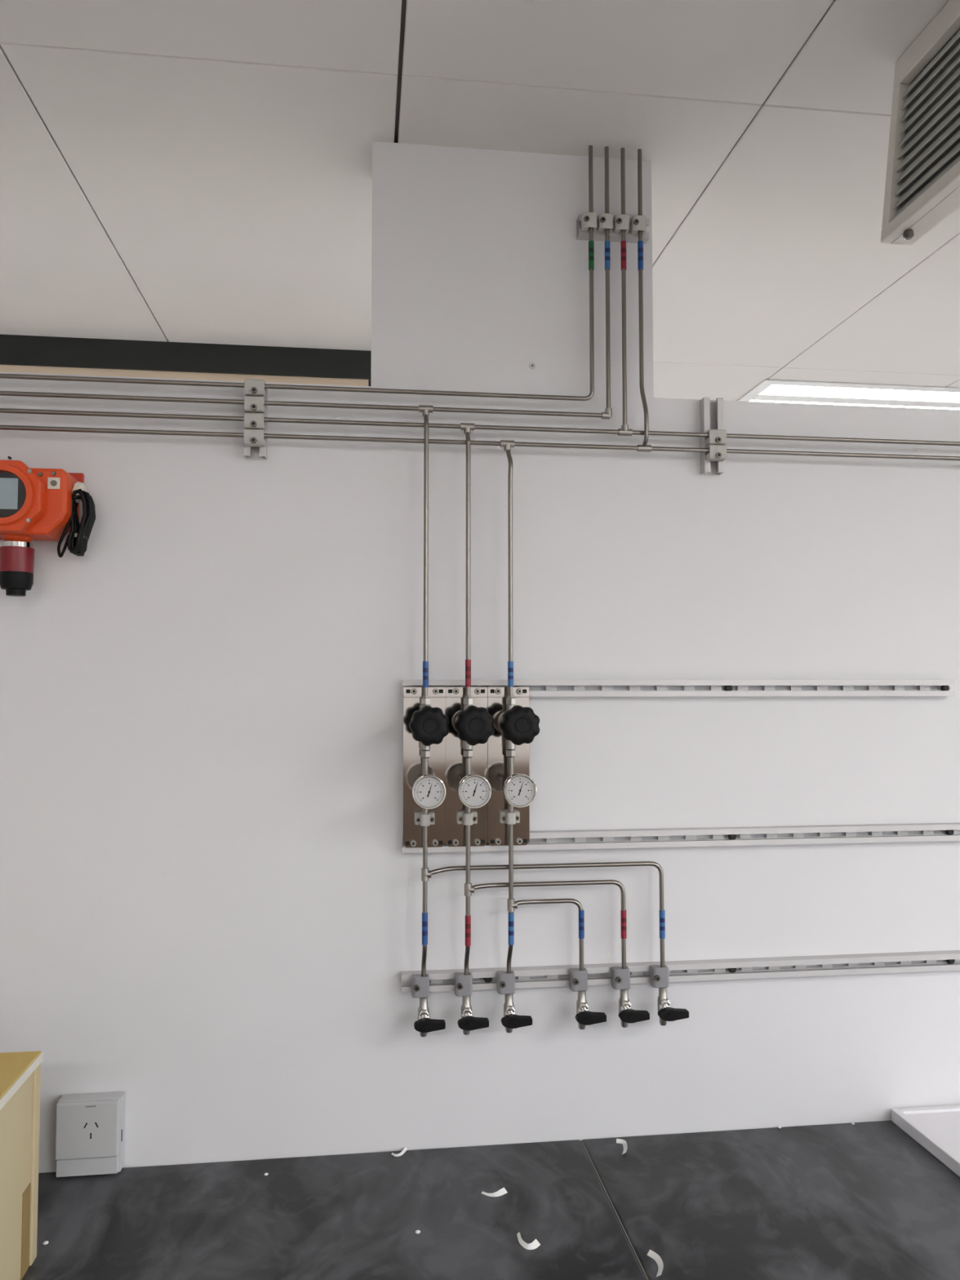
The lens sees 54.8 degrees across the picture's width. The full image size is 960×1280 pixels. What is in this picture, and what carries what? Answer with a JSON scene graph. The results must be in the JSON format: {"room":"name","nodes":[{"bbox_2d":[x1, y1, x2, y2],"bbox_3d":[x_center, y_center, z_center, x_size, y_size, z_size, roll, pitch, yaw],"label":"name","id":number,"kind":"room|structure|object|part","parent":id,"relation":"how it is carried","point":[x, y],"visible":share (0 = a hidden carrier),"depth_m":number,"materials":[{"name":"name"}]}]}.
{"room":"laboratory","nodes":[
{"label":"laboratory","id":0,"kind":"room"},
{"bbox_2d":[0,141,959,1173],"bbox_3d":[0.142,0.403,1.673,5.400,2.560,0.120,0,-3,-7],"label":"wall","id":1,"kind":"structure","parent":0,"point":[211,901],"depth_m":1.61,"materials":[{"name":"white paint"}]},
{"bbox_2d":[0,459,95,596],"bbox_3d":[-0.724,-0.176,1.473,0.202,0.209,0.117,0,-3,-7],"label":"detector","id":2,"kind":"object","parent":1,"relation":"attached to","point":[36,504],"visible":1,"depth_m":1.46,"materials":[{"name":"orange plastic"}]},
{"bbox_3d":[-0.745,-0.226,1.526,0.173,0.105,0.012,0,-3,-7],"label":"mounting plate","id":3,"kind":"part","parent":2,"relation":"part of","materials":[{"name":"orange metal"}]},
{"bbox_2d":[54,1091,125,1177],"bbox_3d":[-0.622,0.790,1.479,0.099,0.117,0.036,0,-3,-7],"label":"wall socket","id":4,"kind":"object","parent":1,"relation":"attached to","point":[90,1127],"visible":1,"depth_m":1.46,"materials":[{"name":"white plastic"}]},
{"bbox_3d":[-0.622,0.776,1.467,0.095,0.087,0.010,0,-3,-7],"label":"plate","id":5,"kind":"part","parent":4,"relation":"part of","materials":[{"name":"white plastic"}]},
{"bbox_2d":[243,378,267,459],"bbox_3d":[-0.380,-0.373,1.563,0.036,0.126,0.044,0,-3,-7],"label":"bracket","id":6,"kind":"object","parent":1,"relation":"attached to","point":[255,411],"visible":1,"depth_m":1.55,"materials":[{"name":"grey plastic"}]},
{"bbox_2d":[0,145,594,400],"bbox_3d":[-0.462,-0.654,1.557,1.339,0.460,0.010,0,-3,-7],"label":"gas pipe","id":7,"kind":"object","parent":1,"relation":"attached to","point":[591,243],"visible":1,"depth_m":1.59,"materials":[{"name":"metal"}]},
{"bbox_2d":[0,146,612,695],"bbox_3d":[-0.446,-0.394,1.540,1.370,0.980,0.025,0,-3,-7],"label":"gas pipe","id":8,"kind":"object","parent":1,"relation":"attached to","point":[425,410],"visible":1,"depth_m":1.57,"materials":[{"name":"metal"}]},
{"bbox_2d":[0,148,959,695],"bbox_3d":[0.054,-0.391,1.602,2.379,0.980,0.025,0,-3,-7],"label":"gas pipe","id":9,"kind":"object","parent":1,"relation":"attached to","point":[507,445],"visible":1,"depth_m":1.60,"materials":[{"name":"metal"}]},
{"bbox_2d":[0,147,959,695],"bbox_3d":[0.054,-0.391,1.602,2.379,0.980,0.025,0,-3,-7],"label":"gas pipe","id":10,"kind":"object","parent":1,"relation":"attached to","point":[467,428],"visible":1,"depth_m":1.60,"materials":[{"name":"metal"}]},
{"bbox_2d":[528,362,535,368],"bbox_3d":[0.093,-0.489,1.650,0.012,0.012,0.001,0,-3,-7],"label":"plug","id":11,"kind":"object","parent":1,"relation":"attached to","point":[531,365],"visible":1,"depth_m":1.65,"materials":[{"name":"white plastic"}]},
{"bbox_2d":[576,212,648,244],"bbox_3d":[0.241,-0.742,1.659,0.129,0.036,0.044,0,-3,-7],"label":"bracket","id":12,"kind":"object","parent":1,"relation":"attached to","point":[615,224],"visible":1,"depth_m":1.65,"materials":[{"name":"grey plastic"}]},
{"bbox_2d":[402,679,955,697],"bbox_3d":[0.368,0.086,1.645,1.010,0.030,0.021,0,-3,-7],"label":"rail","id":13,"kind":"object","parent":1,"relation":"attached to","point":[551,686],"visible":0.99,"depth_m":1.64,"materials":[{"name":"silver metal"}]},
{"bbox_2d":[400,950,959,992],"bbox_3d":[0.491,0.580,1.636,1.256,0.030,0.021,0,-3,-7],"label":"rail","id":14,"kind":"object","parent":1,"relation":"attached to","point":[953,957],"visible":0.93,"depth_m":1.62,"materials":[{"name":"silver metal"}]},
{"bbox_2d":[401,822,959,853],"bbox_3d":[0.494,0.348,1.648,1.263,0.030,0.021,0,-3,-7],"label":"rail","id":15,"kind":"object","parent":1,"relation":"attached to","point":[952,829],"visible":0.97,"depth_m":1.63,"materials":[{"name":"silver metal"}]},
{"bbox_2d":[402,686,448,848],"bbox_3d":[-0.086,0.212,1.502,0.072,0.271,0.140,0,-3,-7],"label":"gas regulator","id":16,"kind":"object","parent":15,"relation":"attached to","point":[425,721],"visible":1,"depth_m":1.56,"materials":[{"name":"metal"}]},
{"bbox_3d":[-0.080,0.135,1.457,0.062,0.063,0.042,0,-3,-7],"label":"hand knob","id":17,"kind":"part","parent":16,"relation":"part of","materials":[{"name":"black plastic"}]},
{"bbox_2d":[421,826,665,976],"bbox_3d":[0.111,0.450,1.566,0.421,0.280,0.025,0,-3,-7],"label":"pipe","id":18,"kind":"object","parent":16,"relation":"attached to","point":[426,873],"visible":1,"depth_m":1.57,"materials":[{"name":"metal"}]},
{"bbox_2d":[411,973,445,1036],"bbox_3d":[-0.085,0.608,1.527,0.052,0.098,0.050,0,-3,-7],"label":"valve","id":19,"kind":"object","parent":18,"relation":"attached to","point":[420,985],"visible":1,"depth_m":1.53,"materials":[{"name":"silver metal"}]},
{"bbox_3d":[-0.082,0.627,1.509,0.051,0.020,0.013,0,-3,-7],"label":"lever handle","id":20,"kind":"part","parent":19,"relation":"part of","materials":[{"name":"black plastic"}]},
{"bbox_2d":[649,964,688,1026],"bbox_3d":[0.323,0.610,1.578,0.052,0.098,0.050,0,-3,-7],"label":"valve","id":21,"kind":"object","parent":18,"relation":"attached to","point":[659,976],"visible":1,"depth_m":1.58,"materials":[{"name":"silver metal"}]},
{"bbox_3d":[0.326,0.630,1.560,0.051,0.020,0.013,0,-3,-7],"label":"lever handle","id":22,"kind":"part","parent":21,"relation":"part of","materials":[{"name":"black plastic"}]},
{"bbox_2d":[445,686,494,846],"bbox_3d":[-0.015,0.212,1.510,0.072,0.271,0.140,0,-3,-7],"label":"gas regulator","id":23,"kind":"object","parent":15,"relation":"attached to","point":[470,725],"visible":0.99,"depth_m":1.57,"materials":[{"name":"metal"}]},
{"bbox_3d":[-0.009,0.135,1.466,0.062,0.063,0.042,0,-3,-7],"label":"hand knob","id":24,"kind":"part","parent":23,"relation":"part of","materials":[{"name":"black plastic"}]},
{"bbox_2d":[464,825,626,974],"bbox_3d":[0.113,0.450,1.566,0.281,0.280,0.025,0,-3,-7],"label":"pipe","id":25,"kind":"object","parent":23,"relation":"attached to","point":[469,889],"visible":1,"depth_m":1.56,"materials":[{"name":"metal"}]},
{"bbox_2d":[454,972,488,1035],"bbox_3d":[-0.014,0.608,1.536,0.052,0.098,0.050,0,-3,-7],"label":"valve","id":26,"kind":"object","parent":25,"relation":"attached to","point":[463,983],"visible":1,"depth_m":1.54,"materials":[{"name":"silver metal"}]},
{"bbox_3d":[-0.011,0.628,1.518,0.051,0.020,0.013,0,-3,-7],"label":"lever handle","id":27,"kind":"part","parent":26,"relation":"part of","materials":[{"name":"black plastic"}]},
{"bbox_2d":[611,965,649,1027],"bbox_3d":[0.255,0.610,1.570,0.052,0.098,0.050,0,-3,-7],"label":"valve","id":28,"kind":"object","parent":25,"relation":"attached to","point":[620,978],"visible":1,"depth_m":1.57,"materials":[{"name":"silver metal"}]},
{"bbox_3d":[0.258,0.630,1.552,0.051,0.020,0.013,0,-3,-7],"label":"lever handle","id":29,"kind":"part","parent":28,"relation":"part of","materials":[{"name":"black plastic"}]},
{"bbox_2d":[487,686,539,845],"bbox_3d":[0.058,0.212,1.519,0.072,0.271,0.140,0,-3,-7],"label":"gas regulator","id":30,"kind":"object","parent":15,"relation":"attached to","point":[516,725],"visible":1,"depth_m":1.58,"materials":[{"name":"metal"}]},
{"bbox_3d":[0.063,0.136,1.474,0.062,0.063,0.042,0,-3,-7],"label":"hand knob","id":31,"kind":"part","parent":30,"relation":"part of","materials":[{"name":"black plastic"}]},
{"bbox_2d":[506,824,584,973],"bbox_3d":[0.112,0.450,1.566,0.135,0.280,0.025,0,-3,-7],"label":"pipe","id":32,"kind":"object","parent":30,"relation":"attached to","point":[512,904],"visible":1,"depth_m":1.56,"materials":[{"name":"metal"}]},
{"bbox_2d":[497,970,532,1032],"bbox_3d":[0.058,0.608,1.545,0.052,0.098,0.050,0,-3,-7],"label":"valve","id":33,"kind":"object","parent":32,"relation":"attached to","point":[505,981],"visible":1,"depth_m":1.55,"materials":[{"name":"silver metal"}]},
{"bbox_3d":[0.060,0.628,1.527,0.051,0.020,0.013,0,-3,-7],"label":"lever handle","id":34,"kind":"part","parent":33,"relation":"part of","materials":[{"name":"black plastic"}]},
{"bbox_2d":[568,967,606,1029],"bbox_3d":[0.182,0.609,1.560,0.052,0.098,0.050,0,-3,-7],"label":"valve","id":35,"kind":"object","parent":32,"relation":"attached to","point":[578,980],"visible":1,"depth_m":1.56,"materials":[{"name":"silver metal"}]},
{"bbox_3d":[0.185,0.629,1.542,0.051,0.020,0.013,0,-3,-7],"label":"lever handle","id":36,"kind":"part","parent":35,"relation":"part of","materials":[{"name":"black plastic"}]},
{"bbox_2d":[699,396,726,475],"bbox_3d":[0.421,-0.369,1.663,0.036,0.136,0.044,0,-3,-7],"label":"bracket","id":37,"kind":"object","parent":1,"relation":"attached to","point":[711,412],"visible":0.99,"depth_m":1.66,"materials":[{"name":"grey plastic"}]},
{"bbox_2d":[0,0,959,400],"bbox_3d":[0.204,-0.945,1.235,5.400,0.090,7.805,0,-3,-7],"label":"ceiling","id":38,"kind":"structure","parent":0,"point":[171,171],"depth_m":1.67,"materials":[{"name":"grey"}]},
{"bbox_3d":[-1.093,-0.873,1.943,0.597,0.016,1.198,0,-3,-7],"label":"panel","id":39,"kind":"part","parent":38,"relation":"part of","materials":[{"name":"white tile"}]},
{"bbox_3d":[-1.242,-0.815,3.132,0.597,0.016,1.198,0,-3,-7],"label":"panel","id":40,"kind":"part","parent":38,"relation":"part of","materials":[{"name":"white tile"}]},
{"bbox_2d":[0,334,371,385],"bbox_3d":[-1.442,-0.794,2.560,2.461,0.081,0.090,0,-3,-7],"label":"trim","id":41,"kind":"structure","parent":38,"relation":"attached to","point":[15,349],"depth_m":2.59,"materials":[{"name":"black metal"}]},
{"bbox_2d":[0,364,368,386],"bbox_3d":[-1.493,-0.675,2.538,2.357,0.160,0.050,0,-3,-7],"label":"trim","id":42,"kind":"structure","parent":41,"relation":"attached to","point":[5,368],"depth_m":2.60,"materials":[{"name":"white metal"}]},
{"bbox_3d":[-0.499,-0.870,2.017,0.595,0.016,1.198,0,-3,-7],"label":"panel","id":43,"kind":"part","parent":38,"relation":"part of","materials":[{"name":"white tile"}]},
{"bbox_3d":[-0.350,-0.928,0.828,0.595,0.016,1.198,0,-3,-7],"label":"panel","id":44,"kind":"part","parent":38,"relation":"part of","materials":[{"name":"white tile"}]},
{"bbox_3d":[-0.648,-0.811,3.206,0.595,0.016,1.198,0,-3,-7],"label":"panel","id":45,"kind":"part","parent":38,"relation":"part of","materials":[{"name":"white tile"}]},
{"bbox_3d":[0.098,-0.866,2.091,0.595,0.016,1.198,0,-3,-7],"label":"panel","id":46,"kind":"part","parent":38,"relation":"part of","materials":[{"name":"white tile"}]},
{"bbox_3d":[0.247,-0.925,0.902,0.595,0.016,1.198,0,-3,-7],"label":"panel","id":47,"kind":"part","parent":38,"relation":"part of","materials":[{"name":"white tile"}]},
{"bbox_3d":[0.544,-0.803,3.355,0.597,0.016,1.198,0,-3,-7],"label":"panel","id":48,"kind":"part","parent":38,"relation":"part of","materials":[{"name":"white tile"}]},
{"bbox_3d":[0.693,-0.862,2.165,0.597,0.016,1.198,0,-3,-7],"label":"panel","id":49,"kind":"part","parent":38,"relation":"part of","materials":[{"name":"white tile"}]},
{"bbox_2d":[737,379,959,409],"bbox_3d":[1.468,-0.803,3.139,1.200,0.006,0.330,0,-3,-7],"label":"recessed light","id":50,"kind":"object","parent":38,"relation":"in","point":[768,390],"visible":0.59,"depth_m":3.04,"materials":[{"name":"white plastic"}]},
{"bbox_3d":[0.841,-0.921,0.976,0.597,0.016,1.198,0,-3,-7],"label":"panel","id":51,"kind":"part","parent":38,"relation":"part of","materials":[{"name":"white tile"}]},
{"bbox_3d":[1.139,-0.800,3.429,0.597,0.016,1.198,0,-3,-7],"label":"panel","id":52,"kind":"part","parent":38,"relation":"part of","materials":[{"name":"white tile"}]},
{"bbox_3d":[1.288,-0.859,2.240,0.597,0.016,1.198,0,-3,-7],"label":"panel","id":53,"kind":"part","parent":38,"relation":"part of","materials":[{"name":"white tile"}]},
{"bbox_2d":[880,0,959,245],"bbox_3d":[0.818,-0.763,0.979,0.306,0.300,0.920,0,-3,-7],"label":"air vent","id":54,"kind":"object","parent":38,"relation":"hanging from","point":[922,184],"visible":1,"depth_m":1.36,"materials":[{"name":"white metal"}]},
{"bbox_3d":[0.634,-0.600,1.370,0.015,0.012,0.015,0,-3,-7],"label":"latch knob","id":55,"kind":"part","parent":54,"relation":"part of","materials":[{"name":"silver metal"}]},
{"bbox_3d":[1.735,-0.796,3.503,0.597,0.016,1.198,0,-3,-7],"label":"panel","id":56,"kind":"part","parent":38,"relation":"part of","materials":[{"name":"white tile"}]},
{"bbox_3d":[0.205,1.707,1.104,5.600,0.100,8.005,0,-3,-7],"label":"floor","id":57,"kind":"structure","parent":0,"visible":0},
{"bbox_3d":[-0.477,1.262,1.136,1.340,0.791,0.698,0,-3,-7],"label":"cabinet","id":58,"kind":"object","parent":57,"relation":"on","visible":0},
{"bbox_2d":[19,1139,646,1279],"bbox_3d":[-1.133,0.847,1.067,2.721,0.030,0.719,0,-3,-7],"label":"countertop","id":59,"kind":"structure","parent":58,"relation":"on","point":[352,1216],"depth_m":1.35,"materials":[{"name":"black stone"}]},
{"bbox_2d":[0,1050,43,1279],"bbox_3d":[-0.786,0.696,1.112,0.404,0.276,0.273,0,-3,-7],"label":"cabinet","id":60,"kind":"object","parent":59,"relation":"on","point":[20,1072],"visible":1,"depth_m":1.21,"materials":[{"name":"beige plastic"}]},
{"bbox_3d":[-0.787,0.565,1.118,0.403,0.012,0.273,0,-3,-7],"label":"lid","id":61,"kind":"part","parent":60,"relation":"part of","materials":[{"name":"yellow wood"}]},
{"bbox_2d":[391,1146,407,1156],"bbox_3d":[-0.129,0.854,1.549,0.015,0.004,0.040,-2,-4,39],"label":"tape curl","id":62,"kind":"object","parent":59,"relation":"on","point":[404,1150],"visible":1,"depth_m":1.54,"materials":[{"name":"white plastic"}]},
{"bbox_2d":[481,1187,507,1196],"bbox_3d":[0.023,0.847,1.419,0.040,0.005,0.016,0,-3,-7],"label":"tape curl","id":63,"kind":"object","parent":59,"relation":"on","point":[503,1191],"visible":1,"depth_m":1.42,"materials":[{"name":"white plastic"}]},
{"bbox_2d":[516,1231,540,1249],"bbox_3d":[0.062,0.840,1.296,0.041,0.006,0.021,-3,-4,42],"label":"tape curl","id":64,"kind":"object","parent":59,"relation":"on","point":[535,1244],"visible":1,"depth_m":1.29,"materials":[{"name":"white plastic"}]},
{"bbox_2d":[580,1140,648,1279],"bbox_3d":[0.218,0.851,1.236,0.002,0.019,0.712,0,-3,-7],"label":"joint sealant","id":65,"kind":"object","parent":59,"relation":"attached to","point":[581,1141],"visible":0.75,"depth_m":1.37,"materials":[{"name":"grey rubber"}]},
{"bbox_3d":[2.192,1.278,1.469,1.340,0.791,0.698,0,-3,-7],"label":"cabinet","id":66,"kind":"object","parent":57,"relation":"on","visible":0},
{"bbox_2d":[582,1120,959,1279],"bbox_3d":[1.545,0.864,1.401,2.672,0.030,0.719,0,-3,-7],"label":"countertop","id":67,"kind":"structure","parent":66,"relation":"on","point":[865,1200],"depth_m":1.40,"materials":[{"name":"black stone"}]},
{"bbox_2d":[616,1138,626,1154],"bbox_3d":[0.242,0.854,1.560,0.016,0.005,0.048,0,-3,-7],"label":"tape curl","id":68,"kind":"object","parent":67,"relation":"on","point":[623,1142],"visible":1,"depth_m":1.57,"materials":[{"name":"white plastic"}]},
{"bbox_2d":[646,1249,663,1276],"bbox_3d":[0.237,0.838,1.244,0.016,0.005,0.054,0,-3,-7],"label":"tape curl","id":69,"kind":"object","parent":67,"relation":"on","point":[651,1254],"visible":1,"depth_m":1.25,"materials":[{"name":"white plastic"}]},
{"bbox_2d":[891,1104,959,1177],"bbox_3d":[1.078,0.839,1.427,0.620,0.022,0.544,0,-3,-7],"label":"tray","id":70,"kind":"object","parent":67,"relation":"on","point":[936,1129],"visible":1,"depth_m":1.60,"materials":[{"name":"plastic"}]}
]}

